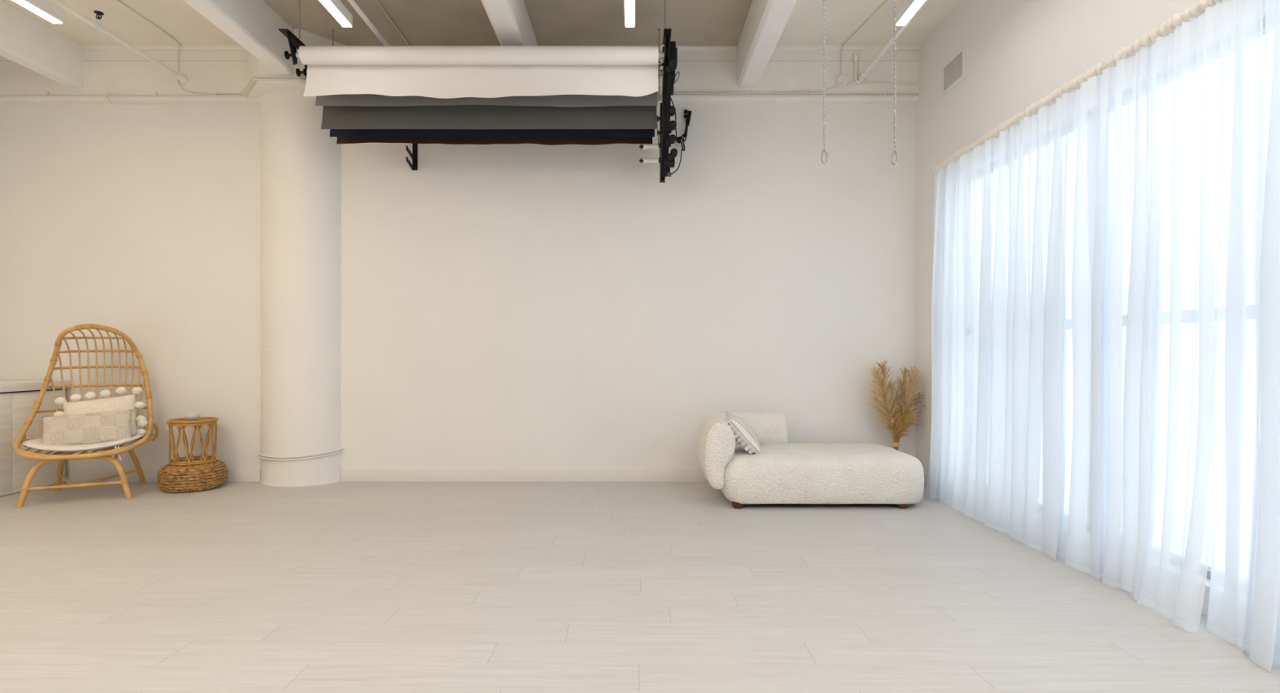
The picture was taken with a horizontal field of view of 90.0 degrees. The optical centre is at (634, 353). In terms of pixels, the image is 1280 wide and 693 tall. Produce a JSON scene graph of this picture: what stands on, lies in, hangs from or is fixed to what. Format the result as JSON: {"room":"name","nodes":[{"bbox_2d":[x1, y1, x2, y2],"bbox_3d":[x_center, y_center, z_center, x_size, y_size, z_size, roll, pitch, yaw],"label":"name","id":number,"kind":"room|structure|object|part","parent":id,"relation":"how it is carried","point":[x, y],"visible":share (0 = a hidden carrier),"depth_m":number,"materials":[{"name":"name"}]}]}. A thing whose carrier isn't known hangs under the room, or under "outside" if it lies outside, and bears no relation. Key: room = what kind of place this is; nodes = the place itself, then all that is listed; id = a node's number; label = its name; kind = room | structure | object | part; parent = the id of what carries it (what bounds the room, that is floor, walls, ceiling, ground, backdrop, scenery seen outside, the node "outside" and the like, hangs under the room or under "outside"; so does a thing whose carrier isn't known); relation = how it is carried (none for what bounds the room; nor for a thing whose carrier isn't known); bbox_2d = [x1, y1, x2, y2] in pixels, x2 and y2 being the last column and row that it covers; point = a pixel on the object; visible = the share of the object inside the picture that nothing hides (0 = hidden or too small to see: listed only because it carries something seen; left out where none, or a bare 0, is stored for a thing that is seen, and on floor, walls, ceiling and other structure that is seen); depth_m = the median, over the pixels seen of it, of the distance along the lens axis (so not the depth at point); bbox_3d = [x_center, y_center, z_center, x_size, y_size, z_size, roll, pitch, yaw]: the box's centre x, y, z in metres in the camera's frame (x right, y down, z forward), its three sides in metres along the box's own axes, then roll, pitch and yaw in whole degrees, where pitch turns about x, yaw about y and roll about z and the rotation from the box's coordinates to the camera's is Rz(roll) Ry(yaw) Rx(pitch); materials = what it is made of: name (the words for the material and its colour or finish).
{"room":"studio","nodes":[
{"label":"studio","id":0,"kind":"room"},
{"bbox_2d":[0,104,915,479],"bbox_3d":[-1.690,-0.815,6.080,9.020,4.030,0.200,0,0,0],"label":"wall","id":1,"kind":"structure","parent":0,"point":[504,306],"depth_m":5.98,"materials":[{"name":"paint"}]},
{"bbox_2d":[69,469,260,481],"bbox_3d":[-4.383,1.141,5.973,1.775,0.118,0.015,0,0,0],"label":"baseboard","id":2,"kind":"structure","parent":1,"relation":"attached to","point":[75,475],"depth_m":5.96,"materials":[{"name":"white paint"}]},
{"bbox_2d":[165,426,173,439],"bbox_3d":[-4.343,0.745,5.975,0.072,0.116,0.010,0,0,0],"label":"wall outlet","id":3,"kind":"object","parent":1,"relation":"attached to","point":[166,428],"visible":0.47,"depth_m":5.97,"materials":[{"name":"white plastic"}]},
{"bbox_2d":[405,143,417,170],"bbox_3d":[-2.052,-1.962,5.890,0.044,0.515,0.180,0,0,0],"label":"bracket","id":4,"kind":"object","parent":1,"relation":"attached to","point":[414,155],"visible":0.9,"depth_m":5.97,"materials":[{"name":"black metal"}]},
{"bbox_3d":[-2.068,-1.742,5.884,0.012,0.075,0.168,0,0,0],"label":"hook arm","id":5,"kind":"part","parent":4,"relation":"part of","materials":[{"name":"black metal"}]},
{"bbox_3d":[-2.068,-1.843,5.884,0.012,0.075,0.168,0,0,0],"label":"hook arm","id":6,"kind":"part","parent":4,"relation":"part of","materials":[{"name":"black metal"}]},
{"bbox_2d":[340,469,707,481],"bbox_3d":[-0.061,1.141,5.973,5.362,0.118,0.015,0,0,0],"label":"baseboard","id":7,"kind":"structure","parent":1,"relation":"attached to","point":[346,475],"depth_m":5.96,"materials":[{"name":"white paint"}]},
{"bbox_2d":[681,107,689,120],"bbox_3d":[0.475,-2.230,5.975,0.072,0.116,0.010,0,0,0],"label":"wall outlet","id":8,"kind":"object","parent":1,"relation":"attached to","point":[682,108],"visible":0.69,"depth_m":5.97,"materials":[{"name":"white plastic"}]},
{"bbox_2d":[683,109,691,141],"bbox_3d":[0.487,-2.110,5.929,0.096,0.304,0.055,0,0,41],"label":"power strip","id":9,"kind":"object","parent":1,"relation":"attached to","point":[687,117],"visible":1,"depth_m":5.92,"materials":[{"name":"black plastic"}]},
{"bbox_2d":[0,0,961,45],"bbox_3d":[-1.690,-2.874,1.390,9.020,0.112,9.580,0,0,0],"label":"ceiling","id":10,"kind":"structure","parent":0,"point":[420,22],"depth_m":5.47,"materials":[{"name":"paint"}]},
{"bbox_2d":[12,0,63,23],"bbox_3d":[-4.090,-2.583,3.320,0.072,0.494,2.440,0,0,0],"label":"ceiling light","id":11,"kind":"object","parent":10,"relation":"hanging from","point":[42,8],"visible":1,"depth_m":4.41,"materials":[{"name":"white plastic"}]},
{"bbox_2d":[0,0,84,88],"bbox_3d":[-5.160,-2.638,1.355,0.160,0.385,9.110,0,0,0],"label":"ceiling beam","id":12,"kind":"structure","parent":10,"relation":"attached to","point":[25,41],"depth_m":5.48,"materials":[{"name":"paint"}]},
{"bbox_2d":[116,0,199,93],"bbox_3d":[-4.083,-2.609,3.951,0.266,0.438,3.902,0,0,0],"label":"electrical cable","id":13,"kind":"object","parent":10,"relation":"attached to","point":[117,0],"visible":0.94,"depth_m":5.73,"materials":[{"name":"white plastic"}]},
{"bbox_2d":[183,0,293,75],"bbox_3d":[-3.065,-2.613,1.200,0.201,0.433,8.800,0,0,0],"label":"ceiling beam","id":14,"kind":"structure","parent":10,"relation":"attached to","point":[253,24],"depth_m":5.04,"materials":[{"name":"paint"}]},
{"bbox_2d":[298,0,300,39],"bbox_3d":[-2.530,-2.603,4.830,0.024,0.455,0.024,0,0,22],"label":"rod","id":15,"kind":"object","parent":10,"relation":"hanging from","point":[299,0],"visible":1,"depth_m":4.83,"materials":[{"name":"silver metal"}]},
{"bbox_2d":[278,28,306,78],"bbox_3d":[-2.621,-2.274,4.950,0.102,0.268,0.400,0,0,0],"label":"bracket","id":16,"kind":"object","parent":15,"relation":"hanging from","point":[295,42],"visible":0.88,"depth_m":4.87,"materials":[{"name":"black metal"}]},
{"bbox_3d":[-2.621,-2.280,4.895,0.102,0.060,0.060,0,0,0],"label":"locking knob","id":17,"kind":"part","parent":16,"relation":"part of","materials":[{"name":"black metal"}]},
{"bbox_3d":[-2.621,-2.220,5.060,0.102,0.060,0.060,0,0,0],"label":"locking knob","id":18,"kind":"part","parent":16,"relation":"part of","materials":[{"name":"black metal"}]},
{"bbox_2d":[319,0,352,26],"bbox_3d":[-2.060,-2.583,3.370,0.072,0.494,2.440,0,0,0],"label":"ceiling light","id":19,"kind":"object","parent":10,"relation":"hanging from","point":[336,8],"visible":1,"depth_m":4.42,"materials":[{"name":"white plastic"}]},
{"bbox_2d":[375,0,409,45],"bbox_3d":[-2.060,-2.810,3.435,0.014,0.014,4.870,0,0,0],"label":"conduit","id":20,"kind":"object","parent":10,"relation":"attached to","point":[376,1],"visible":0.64,"depth_m":5.43,"materials":[{"name":"white metal"}]},
{"bbox_2d":[0,50,919,104],"bbox_3d":[-1.690,-2.578,5.940,8.620,0.505,0.080,0,0,0],"label":"ceiling beam","id":21,"kind":"structure","parent":10,"relation":"attached to","point":[115,77],"depth_m":5.90,"materials":[{"name":"paint"}]},
{"bbox_2d":[48,0,188,84],"bbox_3d":[-4.150,-2.562,2.650,0.072,0.157,6.500,0,0,0],"label":"pipe","id":22,"kind":"object","parent":21,"relation":"attached to","point":[97,25],"visible":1,"depth_m":5.04,"materials":[{"name":"metal"}]},
{"bbox_2d":[346,0,390,45],"bbox_3d":[-2.030,-2.520,2.650,0.072,0.072,6.500,0,0,0],"label":"pipe","id":23,"kind":"object","parent":21,"relation":"attached to","point":[353,3],"visible":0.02,"depth_m":4.85,"materials":[{"name":"metal"}]},
{"bbox_2d":[0,78,918,96],"bbox_3d":[-1.690,-2.373,5.723,8.600,0.020,0.355,0,0,0],"label":"electrical cable","id":24,"kind":"object","parent":21,"relation":"attached to","point":[254,79],"visible":0.67,"depth_m":5.89,"materials":[{"name":"white plastic"}]},
{"bbox_2d":[0,60,919,61],"bbox_3d":[-1.690,-2.695,5.899,8.620,0.003,0.002,0,0,0],"label":"trim","id":25,"kind":"structure","parent":21,"relation":"attached to","point":[0,60],"depth_m":5.90,"materials":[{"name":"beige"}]},
{"bbox_2d":[80,44,920,50],"bbox_3d":[-1.690,-2.811,5.886,8.620,0.038,0.028,0,0,0],"label":"trim","id":26,"kind":"structure","parent":21,"relation":"attached to","point":[85,47],"depth_m":5.88,"materials":[{"name":"paint"}]},
{"bbox_2d":[200,75,918,93],"bbox_3d":[-0.695,-2.396,5.723,6.610,0.020,0.355,0,0,0],"label":"electrical cable","id":27,"kind":"object","parent":21,"relation":"attached to","point":[254,77],"visible":0.45,"depth_m":5.89,"materials":[{"name":"white plastic"}]},
{"bbox_2d":[657,84,838,92],"bbox_3d":[-0.056,-2.441,5.893,3.889,0.081,0.015,0,0,0],"label":"pipe","id":28,"kind":"object","parent":21,"relation":"attached to","point":[837,85],"visible":0.34,"depth_m":5.89,"materials":[{"name":"white plastic"}]},
{"bbox_2d":[835,74,848,87],"bbox_3d":[1.903,-2.500,5.877,0.104,0.104,0.046,0,0,0],"label":"junction box","id":29,"kind":"object","parent":21,"relation":"attached to","point":[842,81],"visible":1,"depth_m":5.86,"materials":[{"name":"paint"}]},
{"bbox_2d":[847,81,919,84],"bbox_3d":[2.283,-2.484,5.889,0.655,0.034,0.020,0,0,0],"label":"conduit","id":30,"kind":"object","parent":21,"relation":"attached to","point":[851,82],"visible":1,"depth_m":5.88,"materials":[{"name":"white metal"}]},
{"bbox_2d":[853,0,928,82],"bbox_3d":[2.062,-2.621,2.650,0.117,0.276,6.501,0,0,0],"label":"pipe","id":31,"kind":"object","parent":21,"relation":"attached to","point":[861,77],"visible":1,"depth_m":5.47,"materials":[{"name":"metal"}]},
{"bbox_2d":[480,0,537,45],"bbox_3d":[-0.983,-2.638,1.355,0.195,0.385,9.110,0,0,0],"label":"ceiling beam","id":32,"kind":"structure","parent":10,"relation":"attached to","point":[510,21],"depth_m":4.84,"materials":[{"name":"paint"}]},
{"bbox_2d":[624,0,635,26],"bbox_3d":[-0.035,-2.583,3.370,0.072,0.494,2.440,0,0,0],"label":"ceiling light","id":33,"kind":"object","parent":10,"relation":"hanging from","point":[629,5],"visible":1,"depth_m":4.40,"materials":[{"name":"white plastic"}]},
{"bbox_2d":[657,28,660,94],"bbox_3d":[0.212,-2.515,5.570,0.024,0.630,0.024,0,0,-23],"label":"rod","id":34,"kind":"object","parent":10,"relation":"hanging from","point":[659,29],"visible":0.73,"depth_m":5.57,"materials":[{"name":"silver metal"}]},
{"bbox_2d":[664,0,666,41],"bbox_3d":[0.228,-2.590,4.830,0.024,0.480,0.024,0,0,22],"label":"rod","id":35,"kind":"object","parent":10,"relation":"hanging from","point":[664,0],"visible":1,"depth_m":4.83,"materials":[{"name":"silver metal"}]},
{"bbox_2d":[295,45,664,98],"bbox_3d":[-1.180,-2.148,4.896,2.810,0.393,0.134,0,0,0],"label":"paper roll","id":36,"kind":"object","parent":35,"relation":"attached to","point":[445,72],"visible":1,"depth_m":4.92,"materials":[{"name":"white paper"}]},
{"bbox_2d":[315,95,662,128],"bbox_3d":[-1.181,-1.965,5.190,2.808,0.310,0.100,0,0,0],"label":"paper roll","id":37,"kind":"object","parent":35,"relation":"attached to","point":[469,116],"visible":0.65,"depth_m":5.20,"materials":[{"name":"grey paper"}]},
{"bbox_2d":[315,68,662,106],"bbox_3d":[-1.180,-2.110,5.061,2.810,0.310,0.092,0,0,0],"label":"paper roll","id":38,"kind":"object","parent":35,"relation":"attached to","point":[343,100],"visible":0.27,"depth_m":5.09,"materials":[{"name":"white paper"}]},
{"bbox_2d":[329,116,660,137],"bbox_3d":[-1.188,-1.892,5.330,2.795,0.187,0.070,0,0,0],"label":"paper roll","id":39,"kind":"object","parent":35,"relation":"attached to","point":[333,132],"visible":0.41,"depth_m":5.33,"materials":[{"name":"blue"}]},
{"bbox_2d":[336,124,657,145],"bbox_3d":[-1.195,-1.869,5.450,2.780,0.193,0.070,0,0,0],"label":"paper roll","id":40,"kind":"object","parent":35,"relation":"attached to","point":[556,140],"visible":0.32,"depth_m":5.45,"materials":[{"name":"brown paper"}]},
{"bbox_2d":[639,157,658,164],"bbox_3d":[0.124,-1.672,5.560,0.170,0.049,0.050,0,0,0],"label":"spindle","id":41,"kind":"object","parent":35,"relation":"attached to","point":[645,160],"visible":1,"depth_m":5.54,"materials":[{"name":"white plastic"}]},
{"bbox_2d":[639,143,658,149],"bbox_3d":[0.121,-1.755,5.440,0.166,0.049,0.050,0,0,0],"label":"spindle","id":42,"kind":"object","parent":35,"relation":"attached to","point":[645,146],"visible":1,"depth_m":5.42,"materials":[{"name":"white plastic"}]},
{"bbox_2d":[657,28,677,182],"bbox_3d":[0.264,-1.995,5.233,0.171,0.939,1.011,0,0,4],"label":"bracket","id":43,"kind":"object","parent":35,"relation":"hanging from","point":[666,160],"visible":1,"depth_m":5.14,"materials":[{"name":"black metal"}]},
{"bbox_3d":[0.244,-1.815,5.710,0.042,0.570,0.060,0,0,0],"label":"wall plate","id":44,"kind":"part","parent":43,"relation":"part of","materials":[{"name":"black metal"}]},
{"bbox_3d":[0.227,-1.970,5.240,0.008,0.860,0.920,0,0,0],"label":"plate","id":45,"kind":"part","parent":43,"relation":"part of","materials":[{"name":"black metal"}]},
{"bbox_3d":[0.261,-1.945,5.260,0.008,0.830,0.960,0,0,0],"label":"plate","id":46,"kind":"part","parent":43,"relation":"part of","materials":[{"name":"black metal"}]},
{"bbox_3d":[0.287,-1.942,5.160,0.081,0.076,0.100,0,0,0],"label":"chain motor","id":47,"kind":"part","parent":43,"relation":"part of","materials":[{"name":"black plastic"}]},
{"bbox_3d":[0.300,-1.765,5.310,0.081,0.076,0.100,0,0,0],"label":"chain motor","id":48,"kind":"part","parent":43,"relation":"part of","materials":[{"name":"black plastic"}]},
{"bbox_3d":[0.299,-1.851,5.230,0.081,0.076,0.100,0,0,0],"label":"chain motor","id":49,"kind":"part","parent":43,"relation":"part of","materials":[{"name":"black plastic"}]},
{"bbox_3d":[0.279,-2.183,4.880,0.081,0.076,0.100,0,0,0],"label":"chain motor","id":50,"kind":"part","parent":43,"relation":"part of","materials":[{"name":"black plastic"}]},
{"bbox_3d":[0.318,-1.676,5.390,0.081,0.076,0.100,0,0,0],"label":"chain motor","id":51,"kind":"part","parent":43,"relation":"part of","materials":[{"name":"black plastic"}]},
{"bbox_2d":[671,98,684,142],"bbox_3d":[0.354,-2.035,5.622,0.060,0.181,0.656,0,0,14],"label":"power cable","id":52,"kind":"object","parent":43,"relation":"attached to","point":[671,99],"visible":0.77,"depth_m":5.74,"materials":[{"name":"black plastic"}]},
{"bbox_2d":[675,133,684,151],"bbox_3d":[0.422,-1.950,5.927,0.088,0.162,0.028,0,0,9],"label":"cord","id":53,"kind":"object","parent":52,"relation":"hanging from","point":[678,137],"visible":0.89,"depth_m":5.92,"materials":[{"name":"black plastic"}]},
{"bbox_2d":[666,146,683,176],"bbox_3d":[0.346,-1.736,5.737,0.044,0.333,0.350,0,0,40],"label":"power cable","id":54,"kind":"object","parent":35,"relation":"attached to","point":[682,146],"visible":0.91,"depth_m":5.79,"materials":[{"name":"black plastic"}]},
{"bbox_2d":[736,0,796,88],"bbox_3d":[1.035,-2.638,1.355,0.200,0.385,9.110,0,0,0],"label":"ceiling beam","id":55,"kind":"structure","parent":10,"relation":"attached to","point":[766,20],"depth_m":5.12,"materials":[{"name":"paint"}]},
{"bbox_2d":[821,0,827,163],"bbox_3d":[0.963,-1.704,3.249,0.027,1.482,0.025,0,0,45],"label":"hanging chain","id":56,"kind":"object","parent":10,"relation":"hanging from","point":[824,15],"visible":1,"depth_m":3.25,"materials":[{"name":"silver metal"}]},
{"bbox_2d":[840,0,887,75],"bbox_3d":[2.050,-2.689,5.043,0.069,0.279,1.737,0,0,-12],"label":"electrical cable","id":57,"kind":"object","parent":10,"relation":"attached to","point":[883,3],"visible":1,"depth_m":5.67,"materials":[{"name":"white plastic"}]},
{"bbox_2d":[891,0,897,164],"bbox_3d":[1.318,-1.893,3.249,0.025,1.874,0.027,0,0,45],"label":"hanging chain","id":58,"kind":"object","parent":10,"relation":"hanging from","point":[895,151],"visible":1,"depth_m":3.25,"materials":[{"name":"silver metal"}]},
{"bbox_2d":[895,0,925,26],"bbox_3d":[1.895,-2.583,3.350,0.072,0.494,2.440,0,0,0],"label":"ceiling light","id":59,"kind":"object","parent":10,"relation":"hanging from","point":[908,8],"visible":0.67,"depth_m":4.41,"materials":[{"name":"white plastic"}]},
{"bbox_2d":[0,481,1279,692],"bbox_3d":[-1.690,1.250,1.390,9.020,0.100,9.580,0,0,0],"label":"floor","id":60,"kind":"structure","parent":0,"point":[232,587],"depth_m":3.16,"materials":[{"name":"beige wood"}]},
{"bbox_2d":[0,392,12,497],"bbox_3d":[-5.630,0.769,4.815,0.700,0.862,1.226,0,0,0],"label":"base cabinet","id":61,"kind":"object","parent":60,"relation":"on","point":[6,399],"visible":1,"depth_m":5.37,"materials":[{"name":"white wood"}]},
{"bbox_2d":[0,388,62,393],"bbox_3d":[-5.645,0.332,5.070,0.670,0.012,1.720,0,0,0],"label":"strip","id":62,"kind":"object","parent":61,"relation":"on","point":[57,388],"visible":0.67,"depth_m":5.58,"materials":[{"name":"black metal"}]},
{"bbox_2d":[0,380,70,392],"bbox_3d":[-5.626,0.290,5.082,0.728,0.071,1.765,0,0,0],"label":"countertop","id":63,"kind":"structure","parent":61,"relation":"on","point":[5,385],"depth_m":5.58,"materials":[{"name":"white stone"}]},
{"bbox_2d":[9,389,65,494],"bbox_3d":[-5.630,0.769,5.683,0.700,0.862,0.501,0,0,0],"label":"base cabinet","id":64,"kind":"object","parent":60,"relation":"on","point":[23,402],"visible":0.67,"depth_m":5.59,"materials":[{"name":"white wood"}]},
{"bbox_2d":[13,324,159,507],"bbox_3d":[-4.659,0.477,5.477,0.930,1.457,0.870,0,0,-27],"label":"rattan chair","id":65,"kind":"object","parent":60,"relation":"on","point":[44,459],"visible":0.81,"depth_m":5.53,"materials":[{"name":"wicker"}]},
{"bbox_3d":[-4.493,1.011,5.149,0.728,0.388,0.065,0,0,-27],"label":"leg frame","id":66,"kind":"part","parent":65,"relation":"part of","materials":[{"name":"wicker"}]},
{"bbox_3d":[-4.617,0.298,5.394,0.888,1.094,0.685,0,0,-27],"label":"hoop frame","id":67,"kind":"part","parent":65,"relation":"part of","materials":[{"name":"wicker"}]},
{"bbox_2d":[22,435,144,460],"bbox_3d":[-4.618,0.796,5.396,0.777,0.173,0.607,0,0,-27],"label":"seat cushion","id":68,"kind":"object","parent":65,"relation":"on","point":[33,443],"visible":0.6,"depth_m":5.18,"materials":[{"name":"white fabric"}]},
{"bbox_2d":[39,408,133,450],"bbox_3d":[-4.544,0.630,5.316,0.615,0.299,0.184,0,0,-29],"label":"knit pillow","id":69,"kind":"object","parent":68,"relation":"on","point":[108,426],"visible":0.95,"depth_m":5.27,"materials":[{"name":"beige fabric"}]},
{"bbox_2d":[53,386,147,436],"bbox_3d":[-4.585,0.537,5.509,0.653,0.484,0.213,0,0,-29],"label":"pillow","id":70,"kind":"object","parent":68,"relation":"on","point":[77,406],"visible":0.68,"depth_m":5.52,"materials":[{"name":"beige fabric"}]},
{"bbox_3d":[-4.769,0.500,5.696,0.812,0.022,0.312,0,0,-27],"label":"rail","id":71,"kind":"part","parent":65,"relation":"part of","materials":[{"name":"wicker"}]},
{"bbox_3d":[-4.768,-0.132,5.693,0.474,0.035,0.266,0,0,-27],"label":"rail","id":72,"kind":"part","parent":65,"relation":"part of","materials":[{"name":"wicker"}]},
{"bbox_3d":[-4.799,0.295,5.755,0.736,0.023,0.226,0,0,-27],"label":"rail","id":73,"kind":"part","parent":65,"relation":"part of","materials":[{"name":"wicker"}]},
{"bbox_3d":[-4.800,-0.012,5.757,0.583,0.036,0.230,0,0,-27],"label":"rail","id":74,"kind":"part","parent":65,"relation":"part of","materials":[{"name":"wicker"}]},
{"bbox_3d":[-4.808,0.133,5.773,0.670,0.038,0.206,0,0,-27],"label":"rail","id":75,"kind":"part","parent":65,"relation":"part of","materials":[{"name":"wicker"}]},
{"bbox_3d":[-4.769,1.013,5.707,0.648,0.385,0.139,0,0,-27],"label":"leg frame","id":76,"kind":"part","parent":65,"relation":"part of","materials":[{"name":"wicker"}]},
{"bbox_2d":[156,459,227,493],"bbox_3d":[-3.925,1.085,5.690,0.520,0.231,0.522,0,0,-8],"label":"woven pouf","id":77,"kind":"object","parent":60,"relation":"on","point":[171,478],"visible":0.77,"depth_m":5.50,"materials":[{"name":"brown wicker"}]},
{"bbox_2d":[165,417,218,466],"bbox_3d":[-3.930,0.779,5.695,0.382,0.390,0.382,0,0,10],"label":"side table","id":78,"kind":"object","parent":77,"relation":"on","point":[182,422],"visible":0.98,"depth_m":5.60,"materials":[{"name":"brown wicker"}]},
{"bbox_2d":[184,411,199,420],"bbox_3d":[-3.933,0.560,5.689,0.112,0.084,0.113,0,0,0],"label":"ball","id":79,"kind":"object","parent":78,"relation":"on","point":[192,415],"visible":0.88,"depth_m":5.65,"materials":[{"name":"white"}]},
{"bbox_2d":[258,90,341,486],"bbox_3d":[-3.120,-0.580,6.170,0.890,3.560,0.890,0,0,0],"label":"column","id":80,"kind":"structure","parent":60,"relation":"on","point":[300,163],"depth_m":5.80,"materials":[{"name":"paint"}]},
{"bbox_2d":[246,28,346,97],"bbox_3d":[-3.092,-2.590,5.735,0.980,0.480,0.350,0,0,0],"label":"column capital","id":81,"kind":"object","parent":80,"relation":"on","point":[255,67],"visible":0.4,"depth_m":5.63,"materials":[{"name":"paint"}]},
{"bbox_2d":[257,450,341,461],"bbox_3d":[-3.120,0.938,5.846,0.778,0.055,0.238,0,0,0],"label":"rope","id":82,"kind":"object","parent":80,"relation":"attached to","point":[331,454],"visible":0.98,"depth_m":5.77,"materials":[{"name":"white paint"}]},
{"bbox_2d":[258,447,344,457],"bbox_3d":[-3.107,0.910,5.855,0.798,0.067,0.248,0,0,0],"label":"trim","id":83,"kind":"structure","parent":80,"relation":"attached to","point":[337,450],"depth_m":5.78,"materials":[{"name":"white paint"}]},
{"bbox_2d":[697,413,924,508],"bbox_3d":[1.401,0.864,5.346,1.732,0.672,0.924,0,0,0],"label":"sofa","id":84,"kind":"object","parent":60,"relation":"on","point":[785,473],"visible":0.97,"depth_m":4.90,"materials":[{"name":"fabric"}]},
{"bbox_2d":[724,411,762,455],"bbox_3d":[0.853,0.662,5.193,0.321,0.343,0.386,0,0,1],"label":"pillow","id":85,"kind":"object","parent":84,"relation":"on","point":[744,434],"visible":0.8,"depth_m":5.04,"materials":[{"name":"white fabric"}]},
{"bbox_3d":[1.458,0.978,5.346,1.615,0.373,0.923,0,0,0],"label":"seat","id":86,"kind":"part","parent":84,"relation":"part of","materials":[{"name":"fabric"}]},
{"bbox_2d":[864,358,925,450],"bbox_3d":[2.330,0.623,5.779,0.555,1.156,0.366,0,0,-5],"label":"bunch","id":87,"kind":"object","parent":60,"relation":"on","point":[895,420],"visible":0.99,"depth_m":5.75,"materials":[{"name":"plant"}]},
{"bbox_2d":[915,0,1264,615],"bbox_3d":[2.720,-0.815,1.390,0.200,4.030,9.180,0,0,0],"label":"wall","id":88,"kind":"structure","parent":0,"point":[1019,52],"depth_m":4.76,"materials":[{"name":"paint"}]},
{"bbox_2d":[924,472,928,487],"bbox_3d":[2.612,1.141,5.683,0.015,0.118,0.565,0,0,0],"label":"baseboard","id":89,"kind":"structure","parent":88,"relation":"attached to","point":[926,475],"depth_m":5.74,"materials":[{"name":"white paint"}]},
{"bbox_2d":[942,44,965,96],"bbox_3d":[2.614,-2.312,5.255,0.012,0.256,0.374,0,0,0],"label":"air vent","id":90,"kind":"object","parent":88,"relation":"in","point":[953,71],"visible":1,"depth_m":5.24,"materials":[{"name":"white metal"}]},
{"bbox_2d":[1204,17,1264,593],"bbox_3d":[2.685,-0.175,1.680,0.150,2.530,7.360,0,0,0],"label":"window","id":91,"kind":"structure","parent":88,"relation":"in","point":[1208,575],"depth_m":2.96,"materials":[{"name":"grey paint"}]},
{"bbox_3d":[2.655,1.076,1.680,0.090,0.028,7.356,0,0,0],"label":"sill","id":92,"kind":"part","parent":91,"relation":"part of","materials":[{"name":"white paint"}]},
{"bbox_3d":[2.520,-1.535,1.910,0.022,0.034,6.900,0,0,0],"label":"curtain rod","id":93,"kind":"object","parent":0,"visible":0},
{"bbox_2d":[924,109,1031,542],"bbox_3d":[2.490,-0.193,4.703,0.155,2.777,1.395,0,0,0],"label":"sheer curtain","id":94,"kind":"object","parent":93,"relation":"hanging from","point":[981,294],"visible":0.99,"depth_m":4.52,"materials":[{"name":"white fabric"}]},
{"bbox_2d":[1022,32,1151,594],"bbox_3d":[2.488,-0.191,3.603,0.146,2.774,0.996,0,0,0],"label":"sheer curtain","id":95,"kind":"object","parent":93,"relation":"hanging from","point":[1089,168],"visible":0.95,"depth_m":3.47,"materials":[{"name":"white fabric"}]},
{"bbox_2d":[1131,0,1224,634],"bbox_3d":[2.462,-0.191,2.941,0.191,2.774,0.432,0,0,0],"label":"sheer curtain","id":96,"kind":"object","parent":93,"relation":"hanging from","point":[1178,375],"visible":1,"depth_m":2.89,"materials":[{"name":"white fabric"}]},
{"bbox_2d":[1206,0,1263,654],"bbox_3d":[2.497,-0.191,2.643,0.115,2.773,0.250,0,0,0],"label":"sheer curtain","id":97,"kind":"object","parent":93,"relation":"hanging from","point":[1237,420],"visible":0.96,"depth_m":2.64,"materials":[{"name":"white fabric"}]},
{"bbox_2d":[1240,0,1279,672],"bbox_3d":[2.464,-0.192,1.927,0.191,2.775,1.306,0,0,0],"label":"sheer curtain","id":98,"kind":"object","parent":93,"relation":"hanging from","point":[1264,650],"visible":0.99,"depth_m":2.46,"materials":[{"name":"white fabric"}]}
]}

